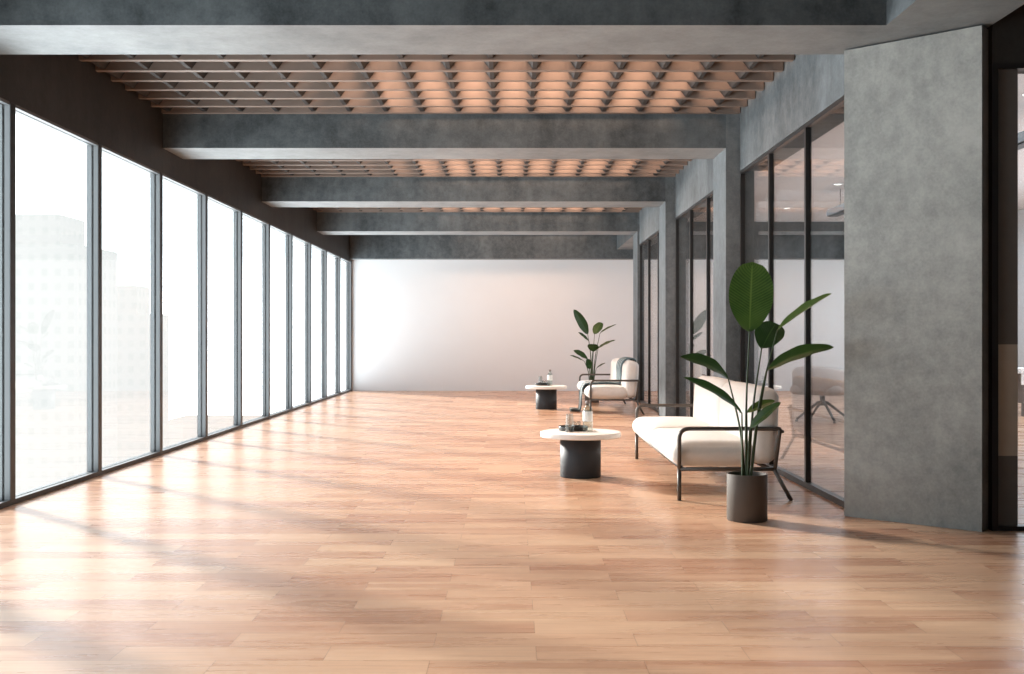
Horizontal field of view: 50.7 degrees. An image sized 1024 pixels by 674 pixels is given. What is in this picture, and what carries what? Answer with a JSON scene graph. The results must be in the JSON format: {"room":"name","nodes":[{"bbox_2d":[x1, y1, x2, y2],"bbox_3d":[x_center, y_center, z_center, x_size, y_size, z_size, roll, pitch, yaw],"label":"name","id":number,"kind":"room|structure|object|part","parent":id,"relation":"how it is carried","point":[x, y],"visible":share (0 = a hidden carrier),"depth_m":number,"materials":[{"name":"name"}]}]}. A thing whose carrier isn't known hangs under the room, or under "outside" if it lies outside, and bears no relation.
{"room":"office lobby","nodes":[
{"label":"office lobby","id":0,"kind":"room"},
{"bbox_2d":[0,54,351,261],"bbox_3d":[-3.921,-2.482,12.030,0.110,1.337,28.060,0,0,0],"label":"wall","id":1,"kind":"structure","parent":0,"point":[66,91],"depth_m":10.75,"materials":[{"name":"concrete"}]},
{"bbox_2d":[0,98,15,508],"bbox_3d":[-3.921,-0.256,7.524,0.110,3.112,1.772,0,0,0],"label":"window","id":2,"kind":"structure","parent":1,"relation":"in","point":[7,109],"depth_m":8.33,"materials":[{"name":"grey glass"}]},
{"bbox_3d":[-3.924,-0.256,7.524,0.104,3.112,1.772,0,0,0],"label":"frame","id":3,"kind":"part","parent":2,"relation":"part of","materials":[{"name":"grey metal"}]},
{"bbox_2d":[16,105,101,503],"bbox_3d":[-3.921,-0.256,9.296,0.110,3.112,1.772,0,0,0],"label":"window","id":4,"kind":"structure","parent":1,"relation":"in","point":[94,150],"depth_m":10.10,"materials":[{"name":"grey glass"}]},
{"bbox_2d":[102,145,162,474],"bbox_3d":[-3.921,-0.256,11.068,0.110,3.112,1.772,0,0,0],"label":"window","id":5,"kind":"structure","parent":1,"relation":"in","point":[156,178],"depth_m":11.87,"materials":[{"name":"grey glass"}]},
{"bbox_2d":[163,174,207,453],"bbox_3d":[-3.921,-0.256,12.840,0.110,3.112,1.772,0,0,0],"label":"window","id":6,"kind":"structure","parent":1,"relation":"in","point":[202,198],"depth_m":13.64,"materials":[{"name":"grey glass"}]},
{"bbox_2d":[208,195,242,438],"bbox_3d":[-3.921,-0.256,14.612,0.110,3.112,1.772,0,0,0],"label":"window","id":7,"kind":"structure","parent":1,"relation":"in","point":[237,213],"depth_m":15.41,"materials":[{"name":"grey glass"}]},
{"bbox_2d":[243,211,269,426],"bbox_3d":[-3.921,-0.256,16.384,0.110,3.112,1.772,0,0,0],"label":"window","id":8,"kind":"structure","parent":1,"relation":"in","point":[265,226],"depth_m":17.18,"materials":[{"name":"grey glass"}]},
{"bbox_2d":[270,224,292,417],"bbox_3d":[-3.921,-0.256,18.156,0.110,3.112,1.772,0,0,0],"label":"window","id":9,"kind":"structure","parent":1,"relation":"in","point":[288,236],"depth_m":18.96,"materials":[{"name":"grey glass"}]},
{"bbox_2d":[293,235,310,409],"bbox_3d":[-3.921,-0.256,19.928,0.110,3.112,1.772,0,0,0],"label":"window","id":10,"kind":"structure","parent":1,"relation":"in","point":[307,244],"depth_m":20.73,"materials":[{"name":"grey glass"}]},
{"bbox_2d":[311,243,326,403],"bbox_3d":[-3.921,-0.256,21.700,0.110,3.112,1.772,0,0,0],"label":"window","id":11,"kind":"structure","parent":1,"relation":"in","point":[323,251],"depth_m":22.50,"materials":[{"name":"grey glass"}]},
{"bbox_2d":[327,251,340,398],"bbox_3d":[-3.921,-0.256,23.472,0.110,3.112,1.772,0,0,0],"label":"window","id":12,"kind":"structure","parent":1,"relation":"in","point":[337,258],"depth_m":24.27,"materials":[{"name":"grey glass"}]},
{"bbox_2d":[341,257,351,393],"bbox_3d":[-3.921,-0.256,25.209,0.110,3.112,1.702,0,0,0],"label":"window","id":13,"kind":"structure","parent":1,"relation":"in","point":[349,263],"depth_m":25.97,"materials":[{"name":"glass"}]},
{"bbox_2d":[236,159,691,176],"bbox_3d":[-0.675,-2.551,14.672,6.371,0.170,3.955,0,0,0],"label":"grid","id":14,"kind":"object","parent":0,"point":[265,167],"visible":0.38,"depth_m":15.85,"materials":[{"name":"brown wood"}]},
{"bbox_2d":[310,207,643,211],"bbox_3d":[-0.675,-2.551,19.378,6.371,0.170,3.955,0,0,0],"label":"grid","id":15,"kind":"object","parent":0,"point":[318,209],"visible":0.18,"depth_m":20.94,"materials":[{"name":"brown wood"}]},
{"bbox_2d":[0,391,1023,673],"bbox_3d":[3.490,1.400,12.030,15.020,0.200,28.460,0,0,0],"label":"floor","id":16,"kind":"structure","parent":0,"point":[352,532],"depth_m":6.31,"materials":[{"name":"brown wood"}]},
{"bbox_2d":[526,385,566,409],"bbox_3d":[0.620,1.091,19.530,0.749,0.418,0.749,0,0,0],"label":"coffee table","id":17,"kind":"object","parent":16,"relation":"on","point":[546,396],"visible":0.98,"depth_m":19.35,"materials":[{"name":"black"}]},
{"bbox_2d":[535,383,550,385],"bbox_3d":[0.560,0.862,19.670,0.286,0.040,0.286,0,0,0],"label":"serving tray","id":18,"kind":"object","parent":17,"relation":"on","point":[536,384],"visible":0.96,"depth_m":19.56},
{"bbox_2d":[540,428,620,478],"bbox_3d":[0.639,1.091,10.077,0.749,0.418,0.749,0,0,0],"label":"coffee table","id":19,"kind":"object","parent":16,"relation":"on","point":[580,451],"visible":0.95,"depth_m":9.91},
{"bbox_2d":[565,414,573,431],"bbox_3d":[0.535,0.797,10.027,0.082,0.168,0.082,0,0,0],"label":"drinking glass","id":20,"kind":"object","parent":19,"relation":"on","point":[568,428],"visible":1,"depth_m":10.00,"materials":[{"name":"glass"}]},
{"bbox_2d":[558,425,587,430],"bbox_3d":[0.579,0.862,10.217,0.286,0.040,0.286,0,0,0],"label":"serving tray","id":21,"kind":"object","parent":19,"relation":"on","point":[561,427],"visible":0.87,"depth_m":10.13,"materials":[{"name":"black metal"}]},
{"bbox_2d":[583,400,592,421],"bbox_3d":[0.704,0.734,10.027,0.093,0.294,0.093,0,0,0],"label":"water bottle","id":22,"kind":"object","parent":19,"relation":"on","point":[587,415],"visible":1,"depth_m":9.99,"materials":[{"name":"clear glass"}]},
{"bbox_2d":[570,310,615,402],"bbox_3d":[1.624,0.377,21.462,0.918,1.846,0.405,0,0,-35],"label":"potted plant","id":23,"kind":"object","parent":16,"relation":"on","point":[581,321],"visible":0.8,"depth_m":21.45,"materials":[{"name":"green plant"}]},
{"bbox_3d":[1.684,0.474,21.506,0.170,1.113,0.029,0,0,0],"label":"stem","id":24,"kind":"part","parent":23,"relation":"part of","materials":[{"name":"green plant"}]},
{"bbox_2d":[577,358,644,414],"bbox_3d":[1.734,0.856,19.512,0.970,0.905,2.958,0,0,0],"label":"armchair","id":25,"kind":"object","parent":16,"relation":"on","point":[628,387],"visible":0.84,"depth_m":18.09,"materials":[{"name":"beige fabric"}]},
{"bbox_2d":[577,380,591,392],"bbox_3d":[1.610,0.940,20.231,0.721,0.239,1.452,0,0,0],"label":"seat cushion","id":26,"kind":"object","parent":25,"relation":"on","point":[580,382],"depth_m":20.45,"materials":[{"name":"beige fabric"}]},
{"bbox_3d":[1.715,0.882,20.975,0.833,0.340,0.033,0,0,0],"label":"arm frame","id":27,"kind":"part","parent":25,"relation":"part of","materials":[{"name":"black metal"}]},
{"bbox_2d":[569,357,636,410],"bbox_3d":[1.590,0.822,19.050,1.158,0.936,1.003,0,0,0],"label":"throw blanket","id":28,"kind":"object","parent":25,"relation":"on","point":[620,361],"visible":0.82,"depth_m":18.78,"materials":[{"name":"fabric"}]},
{"bbox_2d":[582,384,626,398],"bbox_3d":[1.610,0.940,18.794,0.721,0.239,1.452,0,0,0],"label":"seat cushion","id":29,"kind":"object","parent":25,"relation":"on","point":[592,391],"depth_m":18.10,"materials":[{"name":"beige fabric"}]},
{"bbox_3d":[1.695,1.050,19.512,0.760,0.033,2.958,0,0,0],"label":"seat frame","id":30,"kind":"part","parent":25,"relation":"part of","materials":[{"name":"black metal"}]},
{"bbox_2d":[610,358,619,379],"bbox_3d":[2.013,0.715,20.231,0.250,0.624,1.452,0,0,0],"label":"cushion","id":31,"kind":"object","parent":25,"relation":"on","point":[613,363],"depth_m":20.27,"materials":[{"name":"beige fabric"}]},
{"bbox_3d":[1.715,0.882,18.050,0.833,0.340,0.033,0,0,0],"label":"arm frame","id":32,"kind":"part","parent":25,"relation":"part of","materials":[{"name":"black metal"}]},
{"bbox_2d":[619,360,638,397],"bbox_3d":[2.013,0.715,18.794,0.250,0.624,1.452,0,0,0],"label":"cushion","id":33,"kind":"object","parent":25,"relation":"on","point":[629,384],"depth_m":18.08,"materials":[{"name":"beige fabric"}]},
{"bbox_2d":[633,212,639,402],"bbox_3d":[2.580,-0.925,21.730,0.200,4.450,0.750,0,0,0],"label":"column","id":34,"kind":"structure","parent":16,"relation":"on","point":[636,246],"depth_m":21.51,"materials":[{"name":"grey concrete"}]},
{"bbox_2d":[659,177,685,416],"bbox_3d":[2.523,-0.925,17.025,0.314,4.450,0.750,0,0,0],"label":"column","id":35,"kind":"structure","parent":16,"relation":"on","point":[667,220],"depth_m":16.65,"materials":[{"name":"grey concrete"}]},
{"bbox_2d":[632,376,792,500],"bbox_3d":[1.749,0.856,10.049,0.970,0.905,2.958,0,0,0],"label":"sofa","id":36,"kind":"object","parent":16,"relation":"on","point":[711,437],"visible":0.91,"depth_m":8.84,"materials":[{"name":"beige fabric"}]},
{"bbox_3d":[1.330,1.175,11.511,0.033,0.250,0.033,0,0,0],"label":"leg","id":37,"kind":"part","parent":36,"relation":"part of","materials":[{"name":"metal"}]},
{"bbox_3d":[1.730,0.882,11.511,0.833,0.340,0.033,0,0,0],"label":"arm frame","id":38,"kind":"part","parent":36,"relation":"part of","materials":[{"name":"black metal"}]},
{"bbox_2d":[632,416,713,445],"bbox_3d":[1.625,0.940,10.767,0.721,0.239,1.452,0,0,0],"label":"seat cushion","id":39,"kind":"object","parent":36,"relation":"on","point":[643,427],"depth_m":10.55,"materials":[{"name":"beige fabric"}]},
{"bbox_3d":[1.330,1.175,8.586,0.033,0.250,0.033,0,0,0],"label":"leg","id":40,"kind":"part","parent":36,"relation":"part of","materials":[{"name":"black metal"}]},
{"bbox_2d":[650,428,754,465],"bbox_3d":[1.625,0.940,9.330,0.721,0.239,1.452,0,0,0],"label":"seat cushion","id":41,"kind":"object","parent":36,"relation":"on","point":[697,448],"depth_m":8.66,"materials":[{"name":"beige fabric"}]},
{"bbox_3d":[1.710,1.050,10.049,0.760,0.033,2.958,0,0,0],"label":"seat frame","id":42,"kind":"part","parent":36,"relation":"part of","materials":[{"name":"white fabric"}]},
{"bbox_2d":[693,376,734,426],"bbox_3d":[2.027,0.715,10.767,0.250,0.624,1.452,0,0,0],"label":"cushion","id":43,"kind":"object","parent":36,"relation":"on","point":[706,406],"depth_m":10.58,"materials":[{"name":"beige fabric"}]},
{"bbox_3d":[1.730,0.882,8.586,0.833,0.340,0.033,0,0,0],"label":"arm frame","id":44,"kind":"part","parent":36,"relation":"part of","materials":[{"name":"black metal"}]},
{"bbox_2d":[719,382,778,463],"bbox_3d":[2.027,0.715,9.330,0.250,0.624,1.452,0,0,0],"label":"cushion","id":45,"kind":"object","parent":36,"relation":"on","point":[767,442],"depth_m":8.66,"materials":[{"name":"beige fabric"}]},
{"bbox_3d":[2.151,1.175,8.586,0.167,0.266,0.033,0,0,0],"label":"leg","id":46,"kind":"part","parent":36,"relation":"part of","materials":[{"name":"black metal"}]},
{"bbox_2d":[713,113,753,383],"bbox_3d":[2.523,-0.925,12.320,0.314,4.450,0.750,0,0,0],"label":"column","id":47,"kind":"structure","parent":16,"relation":"on","point":[726,165],"depth_m":11.95,"materials":[{"name":"grey concrete"}]},
{"bbox_2d":[681,262,833,522],"bbox_3d":[1.723,0.381,7.688,1.077,1.838,0.386,0,0,0],"label":"potted plant","id":48,"kind":"object","parent":16,"relation":"on","point":[751,291],"visible":1,"depth_m":7.67,"materials":[{"name":"green plant"}]},
{"bbox_3d":[1.591,0.658,7.680,0.143,0.745,0.022,0,0,0],"label":"stem","id":49,"kind":"part","parent":48,"relation":"part of","materials":[{"name":"green plant"}]},
{"bbox_3d":[1.630,0.777,7.659,0.021,0.506,0.068,0,0,28],"label":"stem","id":50,"kind":"part","parent":48,"relation":"part of","materials":[{"name":"green plant"}]},
{"bbox_3d":[1.675,0.487,7.680,0.040,1.085,0.022,0,0,0],"label":"stem","id":51,"kind":"part","parent":48,"relation":"part of","materials":[{"name":"green plant"}]},
{"bbox_3d":[1.671,1.135,7.680,0.285,0.330,0.285,0,0,0],"label":"pot","id":52,"kind":"part","parent":48,"relation":"part of","materials":[{"name":"grey ceramic"}]},
{"bbox_3d":[1.682,0.779,7.702,0.028,0.502,0.026,0,0,0],"label":"stem","id":53,"kind":"part","parent":48,"relation":"part of","materials":[{"name":"green plant"}]},
{"bbox_3d":[1.681,0.832,7.656,0.043,0.397,0.020,0,0,23],"label":"stem","id":54,"kind":"part","parent":48,"relation":"part of","materials":[{"name":"green plant"}]},
{"bbox_3d":[1.738,0.549,7.721,0.142,0.963,0.021,0,0,-20],"label":"stem","id":55,"kind":"part","parent":48,"relation":"part of","materials":[{"name":"green plant"}]},
{"bbox_3d":[1.759,0.629,7.680,0.148,0.804,0.022,0,0,0],"label":"stem","id":56,"kind":"part","parent":48,"relation":"part of","materials":[{"name":"green plant"}]},
{"bbox_3d":[1.788,0.486,7.665,0.215,1.091,0.049,0,0,0],"label":"stem","id":57,"kind":"part","parent":48,"relation":"part of","materials":[{"name":"green plant"}]},
{"bbox_2d":[790,366,843,422],"bbox_3d":[4.784,0.870,16.678,0.920,0.860,0.793,0,0,37],"label":"swivel chair","id":58,"kind":"object","parent":16,"relation":"on","point":[826,381],"visible":0.63,"depth_m":16.33,"materials":[{"name":"beige fabric"}]},
{"bbox_3d":[4.596,1.126,16.671,0.331,0.306,0.332,0,0,37],"label":"leg","id":59,"kind":"part","parent":58,"relation":"part of","materials":[{"name":"grey metal"}]},
{"bbox_3d":[4.774,1.126,16.911,0.055,0.306,0.435,0,0,-7],"label":"leg","id":60,"kind":"part","parent":58,"relation":"part of","materials":[{"name":"grey metal"}]},
{"bbox_3d":[4.800,0.810,16.700,0.819,0.179,0.739,0,0,37],"label":"seat","id":61,"kind":"part","parent":58,"relation":"part of","materials":[{"name":"beige fabric"}]},
{"bbox_3d":[4.717,0.650,16.588,0.920,0.420,0.568,0,0,37],"label":"backrest","id":62,"kind":"part","parent":58,"relation":"part of","materials":[{"name":"beige fabric"}]},
{"bbox_3d":[4.826,1.126,16.489,0.055,0.306,0.435,0,0,-7],"label":"leg","id":63,"kind":"part","parent":58,"relation":"part of","materials":[{"name":"grey metal"}]},
{"bbox_3d":[5.010,1.126,16.735,0.435,0.306,0.055,0,0,-10],"label":"leg","id":64,"kind":"part","parent":58,"relation":"part of","materials":[{"name":"grey metal"}]},
{"bbox_2d":[1018,367,1023,416],"bbox_3d":[9.500,0.910,18.100,2.400,0.780,1.000,0,0,0],"label":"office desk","id":65,"kind":"object","parent":16,"relation":"on","point":[1020,369],"visible":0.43,"depth_m":17.72,"materials":[{"name":"white"}]},
{"bbox_3d":[8.485,0.850,18.100,0.030,0.500,0.700,0,0,0],"label":"panel","id":66,"kind":"part","parent":65,"relation":"part of","materials":[{"name":"grey"}]},
{"bbox_3d":[8.410,0.950,17.690,0.100,0.700,0.080,0,0,0],"label":"leg","id":67,"kind":"part","parent":65,"relation":"part of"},
{"bbox_2d":[345,260,843,390],"bbox_3d":[3.490,-0.925,26.160,15.020,4.450,0.200,0,0,0],"label":"wall","id":68,"kind":"structure","parent":0,"point":[418,325],"depth_m":26.06,"materials":[{"name":"white paint"}]},
{"bbox_2d":[639,54,843,243],"bbox_3d":[2.675,-2.494,14.672,0.310,1.313,13.365,0,0,0],"label":"wall","id":69,"kind":"structure","parent":0,"point":[807,85],"depth_m":10.37,"materials":[{"name":"grey concrete"}]},
{"bbox_2d":[640,230,658,411],"bbox_3d":[2.555,-0.268,19.378,0.060,3.136,3.955,0,0,0],"label":"window","id":70,"kind":"structure","parent":69,"relation":"in","point":[649,248],"depth_m":20.00,"materials":[{"name":"clear glass"}]},
{"bbox_3d":[2.551,-0.276,20.696,0.010,3.062,1.278,0,0,0],"label":"pane","id":71,"kind":"part","parent":70,"relation":"part of","materials":[{"name":"clear glass"}]},
{"bbox_3d":[2.555,-1.819,19.378,0.060,0.034,3.955,0,0,0],"label":"head rail","id":72,"kind":"part","parent":70,"relation":"part of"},
{"bbox_3d":[2.555,1.275,19.378,0.060,0.050,3.955,0,0,0],"label":"rail","id":73,"kind":"part","parent":70,"relation":"part of","materials":[{"name":"black metal"}]},
{"bbox_3d":[2.551,-0.276,19.378,0.010,3.062,1.278,0,0,0],"label":"pane","id":74,"kind":"part","parent":70,"relation":"part of","materials":[{"name":"clear glass"}]},
{"bbox_2d":[676,191,712,416],"bbox_3d":[2.555,-0.268,14.672,0.060,3.136,3.955,0,0,0],"label":"window","id":75,"kind":"structure","parent":69,"relation":"in","point":[707,199],"depth_m":15.31,"materials":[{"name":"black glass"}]},
{"bbox_3d":[2.555,-1.819,14.672,0.060,0.034,3.955,0,0,0],"label":"head rail","id":76,"kind":"part","parent":75,"relation":"part of","materials":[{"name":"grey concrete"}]},
{"bbox_2d":[740,96,843,507],"bbox_3d":[2.555,-0.268,9.967,0.060,3.136,3.955,0,0,0],"label":"window","id":77,"kind":"structure","parent":69,"relation":"in","point":[806,482],"depth_m":9.32,"materials":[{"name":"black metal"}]},
{"bbox_3d":[2.555,-1.819,9.967,0.060,0.034,3.955,0,0,0],"label":"head rail","id":78,"kind":"part","parent":77,"relation":"part of","materials":[{"name":"grey concrete"}]},
{"bbox_3d":[2.555,1.275,9.967,0.060,0.050,3.955,0,0,0],"label":"rail","id":79,"kind":"part","parent":77,"relation":"part of","materials":[{"name":"black metal"}]},
{"bbox_2d":[688,74,1023,221],"bbox_3d":[6.920,-2.900,12.030,8.160,0.300,28.460,0,0,0],"label":"ceiling","id":80,"kind":"structure","parent":0,"point":[828,149],"depth_m":19.22,"materials":[{"name":"white paint"}]},
{"bbox_2d":[827,189,843,216],"label":"linear pendant","id":81,"kind":"object","parent":80,"relation":"hanging from","point":[837,211],"depth_m":20.09,"materials":[{"name":"grey metal"}]},
{"bbox_2d":[1018,131,1023,149],"label":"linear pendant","id":82,"kind":"object","parent":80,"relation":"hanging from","point":[1021,134],"depth_m":12.77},
{"bbox_2d":[844,25,987,531],"bbox_3d":[2.823,-0.389,7.578,0.966,3.378,0.155,0,0,42],"label":"wall","id":83,"kind":"structure","parent":0,"point":[916,109],"depth_m":7.50,"materials":[{"name":"concrete"}]},
{"bbox_2d":[987,4,1023,73],"bbox_3d":[7.110,-2.494,7.390,7.780,1.313,0.300,0,0,0],"label":"wall","id":84,"kind":"structure","parent":0,"point":[1005,36],"depth_m":7.24,"materials":[{"name":"concrete"}]},
{"bbox_2d":[1018,209,1023,366],"bbox_3d":[11.100,-0.925,12.030,0.200,4.450,28.060,0,0,0],"label":"wall","id":85,"kind":"structure","parent":0,"point":[1020,212],"depth_m":23.32,"materials":[{"name":"white paint"}]},
{"bbox_3d":[-0.663,-3.250,12.030,7.006,0.200,28.460,0,0,0],"label":"ceiling","id":86,"kind":"structure","parent":0,"visible":0},
{"bbox_2d":[0,0,885,53],"bbox_3d":[-0.677,-2.620,7.615,6.374,1.060,0.750,0,0,0],"label":"ceiling beam","id":87,"kind":"structure","parent":86,"relation":"attached to","point":[26,26],"depth_m":7.24,"materials":[{"name":"concrete"}]},
{"bbox_2d":[78,54,793,113],"bbox_3d":[-0.675,-2.551,9.967,6.371,0.170,3.955,0,0,0],"label":"grid","id":88,"kind":"object","parent":87,"relation":"attached to","point":[173,83],"visible":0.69,"depth_m":10.53,"materials":[{"name":"brown wood"}]},
{"bbox_2d":[163,114,725,158],"bbox_3d":[-0.749,-2.620,12.320,6.230,1.060,0.750,0,0,0],"label":"ceiling beam","id":89,"kind":"structure","parent":86,"relation":"attached to","point":[186,136],"depth_m":11.95,"materials":[{"name":"concrete"}]},
{"bbox_2d":[261,177,664,206],"bbox_3d":[-0.749,-2.620,17.025,6.230,1.060,0.750,0,0,0],"label":"ceiling beam","id":90,"kind":"structure","parent":86,"relation":"attached to","point":[275,191],"depth_m":16.65,"materials":[{"name":"concrete"}]},
{"bbox_2d":[317,212,636,234],"bbox_3d":[-0.692,-2.620,21.730,6.344,1.060,0.750,0,0,0],"label":"ceiling beam","id":91,"kind":"structure","parent":86,"relation":"attached to","point":[328,223],"depth_m":21.35,"materials":[{"name":"concrete"}]},
{"bbox_2d":[350,222,843,259],"bbox_3d":[3.568,-2.507,25.910,14.864,1.285,0.300,0,0,0],"label":"ceiling beam","id":92,"kind":"structure","parent":86,"relation":"attached to","point":[827,237],"depth_m":25.76,"materials":[{"name":"concrete"}]},
{"bbox_2d":[617,235,632,248],"bbox_3d":[2.850,-2.620,23.933,0.700,1.060,3.655,0,0,0],"label":"ceiling beam","id":93,"kind":"structure","parent":86,"relation":"attached to","point":[623,241],"depth_m":24.66,"materials":[{"name":"concrete"}]},
{"bbox_2d":[860,0,1023,47],"bbox_3d":[2.862,-2.620,2.995,0.705,1.060,9.990,0,0,0],"label":"ceiling beam","id":94,"kind":"structure","parent":86,"relation":"attached to","point":[905,19],"depth_m":7.05,"materials":[{"name":"concrete"}]},
{"bbox_3d":[7.850,-0.268,7.390,6.300,3.137,0.300,0,0,0],"label":"wall","id":95,"kind":"structure","parent":0,"visible":0},
{"bbox_2d":[988,63,1023,530],"bbox_3d":[3.960,-0.269,7.390,1.480,3.137,0.300,0,0,0],"label":"door","id":96,"kind":"structure","parent":95,"relation":"in","point":[1002,77],"depth_m":7.27,"materials":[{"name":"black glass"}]},
{"bbox_3d":[3.333,0.425,7.405,0.145,0.750,0.270,0,0,0],"label":"jamb panel","id":97,"kind":"part","parent":96,"relation":"part of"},
{"label":"outside","id":98,"kind":"structure","parent":0,"visible":0},
{"bbox_2d":[16,214,116,493],"bbox_3d":[-121.500,15.100,282.000,27.000,92.400,27.000,0,0,0],"label":"tower block","id":99,"kind":"object","parent":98,"point":[51,250],"visible":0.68,"depth_m":268.47,"materials":[{"name":"white"}]},
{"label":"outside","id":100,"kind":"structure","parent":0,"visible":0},
{"bbox_2d":[117,286,168,461],"bbox_3d":[-111.000,23.350,312.000,18.000,75.900,18.000,0,0,0],"label":"tower block","id":101,"kind":"object","parent":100,"point":[133,302],"visible":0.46,"depth_m":303.03,"materials":[{"name":"white"}]},
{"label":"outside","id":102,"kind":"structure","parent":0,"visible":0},
{"bbox_2d":[169,422,181,445],"bbox_3d":[-138.000,42.100,381.000,36.000,38.400,24.000,0,0,0],"label":"tower block","id":103,"kind":"object","parent":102,"point":[175,428],"visible":0.04,"depth_m":385.13,"materials":[{"name":"white"}]}
]}

